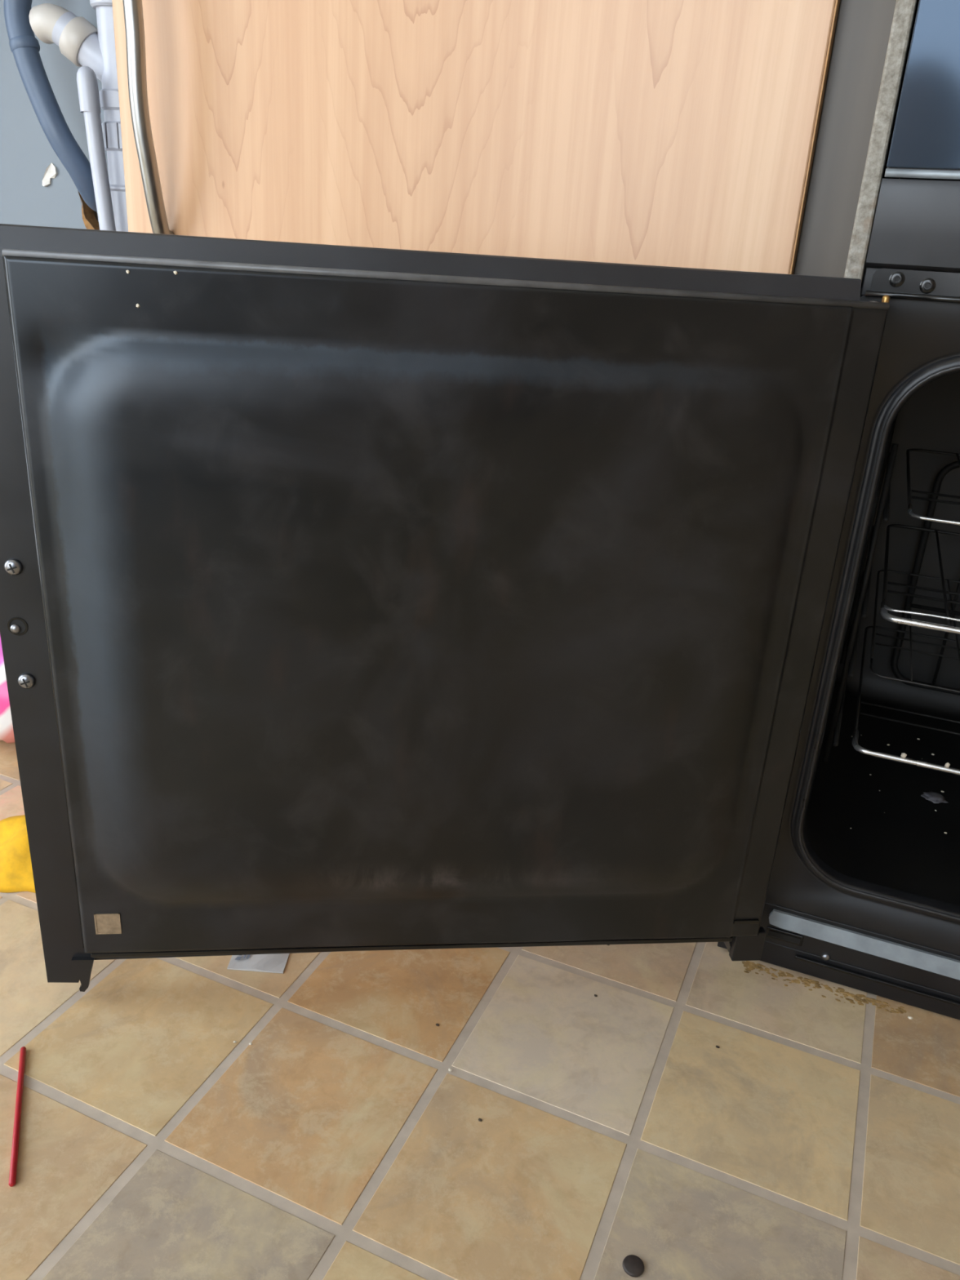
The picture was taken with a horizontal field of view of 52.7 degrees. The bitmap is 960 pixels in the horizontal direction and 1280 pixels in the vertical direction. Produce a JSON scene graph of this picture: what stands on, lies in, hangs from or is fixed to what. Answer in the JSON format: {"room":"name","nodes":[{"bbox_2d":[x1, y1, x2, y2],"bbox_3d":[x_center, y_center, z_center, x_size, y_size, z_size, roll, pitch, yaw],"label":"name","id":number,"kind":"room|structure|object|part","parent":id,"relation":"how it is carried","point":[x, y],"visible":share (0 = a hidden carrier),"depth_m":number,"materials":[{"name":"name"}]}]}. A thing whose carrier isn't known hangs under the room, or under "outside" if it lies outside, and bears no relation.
{"room":"kitchen","nodes":[
{"label":"kitchen","id":0,"kind":"room"},
{"bbox_2d":[28,0,128,231],"bbox_3d":[-0.398,-0.393,1.045,0.111,0.752,0.052,8,23,11],"label":"pipe","id":1,"kind":"object","parent":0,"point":[78,40],"visible":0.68,"depth_m":0.95,"materials":[{"name":"white plastic"}]},
{"bbox_2d":[0,740,959,1279],"bbox_3d":[-0.478,0.562,0.052,3.900,0.060,3.360,12,24,19],"label":"floor","id":2,"kind":"structure","parent":0,"point":[820,1138],"depth_m":0.64,"materials":[{"name":"tile"}]},
{"bbox_2d":[0,635,14,742],"bbox_3d":[-0.535,0.030,1.073,0.239,0.147,0.141,12,24,19],"label":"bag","id":3,"kind":"object","parent":2,"relation":"on","point":[6,733],"visible":0.08,"depth_m":1.01,"materials":[{"name":"plastic"}]},
{"bbox_2d":[8,1046,26,1186],"bbox_3d":[-0.299,0.305,0.627,0.004,0.004,0.111,-5,24,-20],"label":"stick","id":4,"kind":"object","parent":2,"relation":"on","point":[14,1157],"visible":1,"depth_m":0.62,"materials":[{"name":"red plastic"}]},
{"bbox_2d":[0,814,35,893],"bbox_3d":[-0.375,0.174,0.879,0.194,0.046,0.144,-10,26,-30],"label":"cleaning cloth","id":5,"kind":"object","parent":2,"relation":"on","point":[16,875],"visible":0.06,"depth_m":0.84,"materials":[{"name":"yellow fabric"}]},
{"bbox_2d":[226,953,289,973],"bbox_3d":[-0.175,0.247,0.788,0.044,0.004,0.060,4,22,1],"label":"sachet","id":6,"kind":"object","parent":2,"relation":"on","point":[273,962],"visible":0.34,"depth_m":0.77,"materials":[{"name":"grey paper"}]},
{"bbox_2d":[234,954,250,959],"bbox_3d":[-0.186,0.247,0.784,0.023,0.001,0.040,12,24,19],"label":"print","id":7,"kind":"object","parent":6,"relation":"on","point":[236,957],"depth_m":0.77,"materials":[{"name":"grey"}]},
{"bbox_2d":[0,0,896,277],"bbox_3d":[-0.224,-0.389,1.153,1.256,0.900,0.626,12,24,19],"label":"base cabinet","id":8,"kind":"object","parent":2,"relation":"on","point":[722,135],"visible":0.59,"depth_m":0.74,"materials":[{"name":"beige wood"}]},
{"bbox_2d":[3,0,97,212],"bbox_3d":[-0.425,-0.611,1.004,0.062,0.318,0.115,20,27,35],"label":"hose","id":9,"kind":"object","parent":8,"relation":"attached to","point":[24,46],"visible":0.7,"depth_m":0.99,"materials":[{"name":"grey plastic"}]},
{"bbox_2d":[42,162,57,186],"bbox_3d":[-0.486,-0.524,1.090,0.023,0.025,0.004,12,24,19],"label":"flake","id":10,"kind":"object","parent":8,"relation":"attached to","point":[51,171],"visible":1,"depth_m":1.09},
{"bbox_3d":[-0.269,-0.390,1.058,1.159,0.752,0.016,12,24,19],"label":"panel","id":11,"kind":"part","parent":8,"relation":"part of","materials":[{"name":"grey plastic"}]},
{"bbox_2d":[76,66,115,231],"bbox_3d":[-0.394,-0.293,1.044,0.031,0.568,0.019,12,24,19],"label":"pipe","id":12,"kind":"object","parent":8,"relation":"attached to","point":[86,79],"visible":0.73,"depth_m":0.96,"materials":[{"name":"white plastic"}]},
{"bbox_3d":[-0.277,-0.498,0.801,0.016,0.322,0.049,7,22,9],"label":"handle","id":13,"kind":"part","parent":8,"relation":"part of","materials":[{"name":"metal"}]},
{"bbox_3d":[0.246,-0.173,0.751,0.040,0.860,0.016,12,24,19],"label":"filler panel","id":14,"kind":"part","parent":8,"relation":"part of","materials":[{"name":"grey wood"}]},
{"bbox_2d":[0,0,959,1019],"bbox_3d":[0.337,-0.194,0.756,1.028,0.901,0.869,12,24,19],"label":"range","id":15,"kind":"object","parent":2,"relation":"on","point":[352,598],"visible":1,"depth_m":0.61,"materials":[{"name":"black paint"}]},
{"bbox_3d":[0.469,0.277,0.713,0.550,0.036,0.013,12,24,19],"label":"panel","id":16,"kind":"part","parent":15,"relation":"part of","materials":[{"name":"black paint"}]},
{"bbox_3d":[0.488,0.306,0.707,0.500,0.003,0.004,12,24,19],"label":"rail","id":17,"kind":"part","parent":15,"relation":"part of","materials":[{"name":"black metal"}]},
{"bbox_3d":[0.342,-0.251,0.900,0.010,0.896,0.578,12,24,19],"label":"panel","id":18,"kind":"part","parent":15,"relation":"part of","materials":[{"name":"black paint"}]},
{"bbox_2d":[849,734,946,834],"bbox_3d":[0.505,0.167,0.858,0.359,0.002,0.278,12,24,19],"label":"crumbs","id":19,"kind":"object","parent":15,"relation":"in","point":[861,735],"visible":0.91,"depth_m":0.93,"materials":[{"name":"brown food"}]},
{"bbox_2d":[852,626,959,775],"bbox_3d":[0.553,0.076,0.831,0.433,0.006,0.315,12,24,19],"label":"oven rack","id":20,"kind":"object","parent":15,"relation":"in","point":[855,732],"visible":0.97,"depth_m":0.81,"materials":[{"name":"metal"}]},
{"bbox_2d":[900,752,906,757],"bbox_3d":[0.330,0.090,0.754,0.004,0.004,0.004,12,24,19],"label":"crumb","id":21,"kind":"object","parent":20,"relation":"attached to","point":[903,754],"visible":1,"depth_m":0.75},
{"bbox_3d":[0.559,0.072,0.845,0.431,0.002,0.285,12,24,19],"label":"frame","id":22,"kind":"part","parent":20,"relation":"part of","materials":[{"name":"metal"}]},
{"bbox_3d":[0.499,-0.176,0.528,0.550,0.018,0.009,12,24,19],"label":"rail","id":23,"kind":"part","parent":15,"relation":"part of","materials":[{"name":"black metal"}]},
{"bbox_2d":[870,569,959,693],"bbox_3d":[0.558,0.018,0.810,0.432,0.004,0.309,12,24,19],"label":"oven rack","id":24,"kind":"object","parent":15,"relation":"in","point":[957,648],"visible":0.97,"depth_m":0.82,"materials":[{"name":"metal"}]},
{"bbox_2d":[880,524,959,634],"bbox_3d":[0.560,-0.028,0.789,0.436,0.010,0.316,12,24,19],"label":"oven rack","id":25,"kind":"object","parent":15,"relation":"in","point":[885,615],"visible":1,"depth_m":0.77,"materials":[{"name":"metal"}]},
{"bbox_3d":[0.566,-0.031,0.803,0.434,0.003,0.285,12,24,19],"label":"frame","id":26,"kind":"part","parent":25,"relation":"part of","materials":[{"name":"metal"}]},
{"bbox_3d":[0.498,-0.229,0.494,0.548,0.005,0.005,12,24,19],"label":"trim","id":27,"kind":"part","parent":15,"relation":"part of","materials":[{"name":"silver metal"}]},
{"bbox_3d":[0.509,-0.328,0.466,0.548,0.206,0.022,12,24,19],"label":"grill door","id":28,"kind":"part","parent":15,"relation":"part of","materials":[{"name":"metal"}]},
{"bbox_3d":[0.504,-0.323,0.456,0.548,0.198,0.002,12,24,19],"label":"glass","id":29,"kind":"part","parent":15,"relation":"part of","materials":[{"name":"black glass"}]},
{"bbox_3d":[0.708,-0.288,1.049,0.550,0.896,0.020,12,24,19],"label":"panel","id":30,"kind":"part","parent":15,"relation":"part of","materials":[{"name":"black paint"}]},
{"bbox_2d":[906,448,959,525],"bbox_3d":[0.566,-0.099,0.761,0.430,0.005,0.313,12,24,19],"label":"oven rack","id":31,"kind":"object","parent":15,"relation":"in","point":[911,513],"visible":1,"depth_m":0.77,"materials":[{"name":"metal"}]},
{"bbox_2d":[920,791,947,803],"bbox_3d":[0.419,0.145,0.894,0.021,0.007,0.020,-1,23,-11],"label":"lump","id":32,"kind":"object","parent":15,"relation":"in","point":[935,797],"visible":1,"depth_m":0.89,"materials":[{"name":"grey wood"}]},
{"bbox_2d":[622,1254,644,1277],"bbox_3d":[0.088,0.360,0.557,0.013,0.002,0.013,12,24,19],"label":"cap","id":33,"kind":"object","parent":2,"relation":"on","point":[633,1265],"visible":1,"depth_m":0.56,"materials":[{"name":"grey plastic"}]},
{"bbox_2d":[742,960,906,1013],"bbox_3d":[0.276,0.282,0.781,0.128,0.001,0.018,12,24,19],"label":"crumbs","id":34,"kind":"object","parent":2,"relation":"on","point":[747,963],"depth_m":0.78,"materials":[{"name":"brown food"}]},
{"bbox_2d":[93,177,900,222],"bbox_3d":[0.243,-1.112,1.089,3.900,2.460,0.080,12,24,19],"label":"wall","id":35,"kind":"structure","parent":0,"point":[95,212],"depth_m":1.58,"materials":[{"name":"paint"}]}
]}

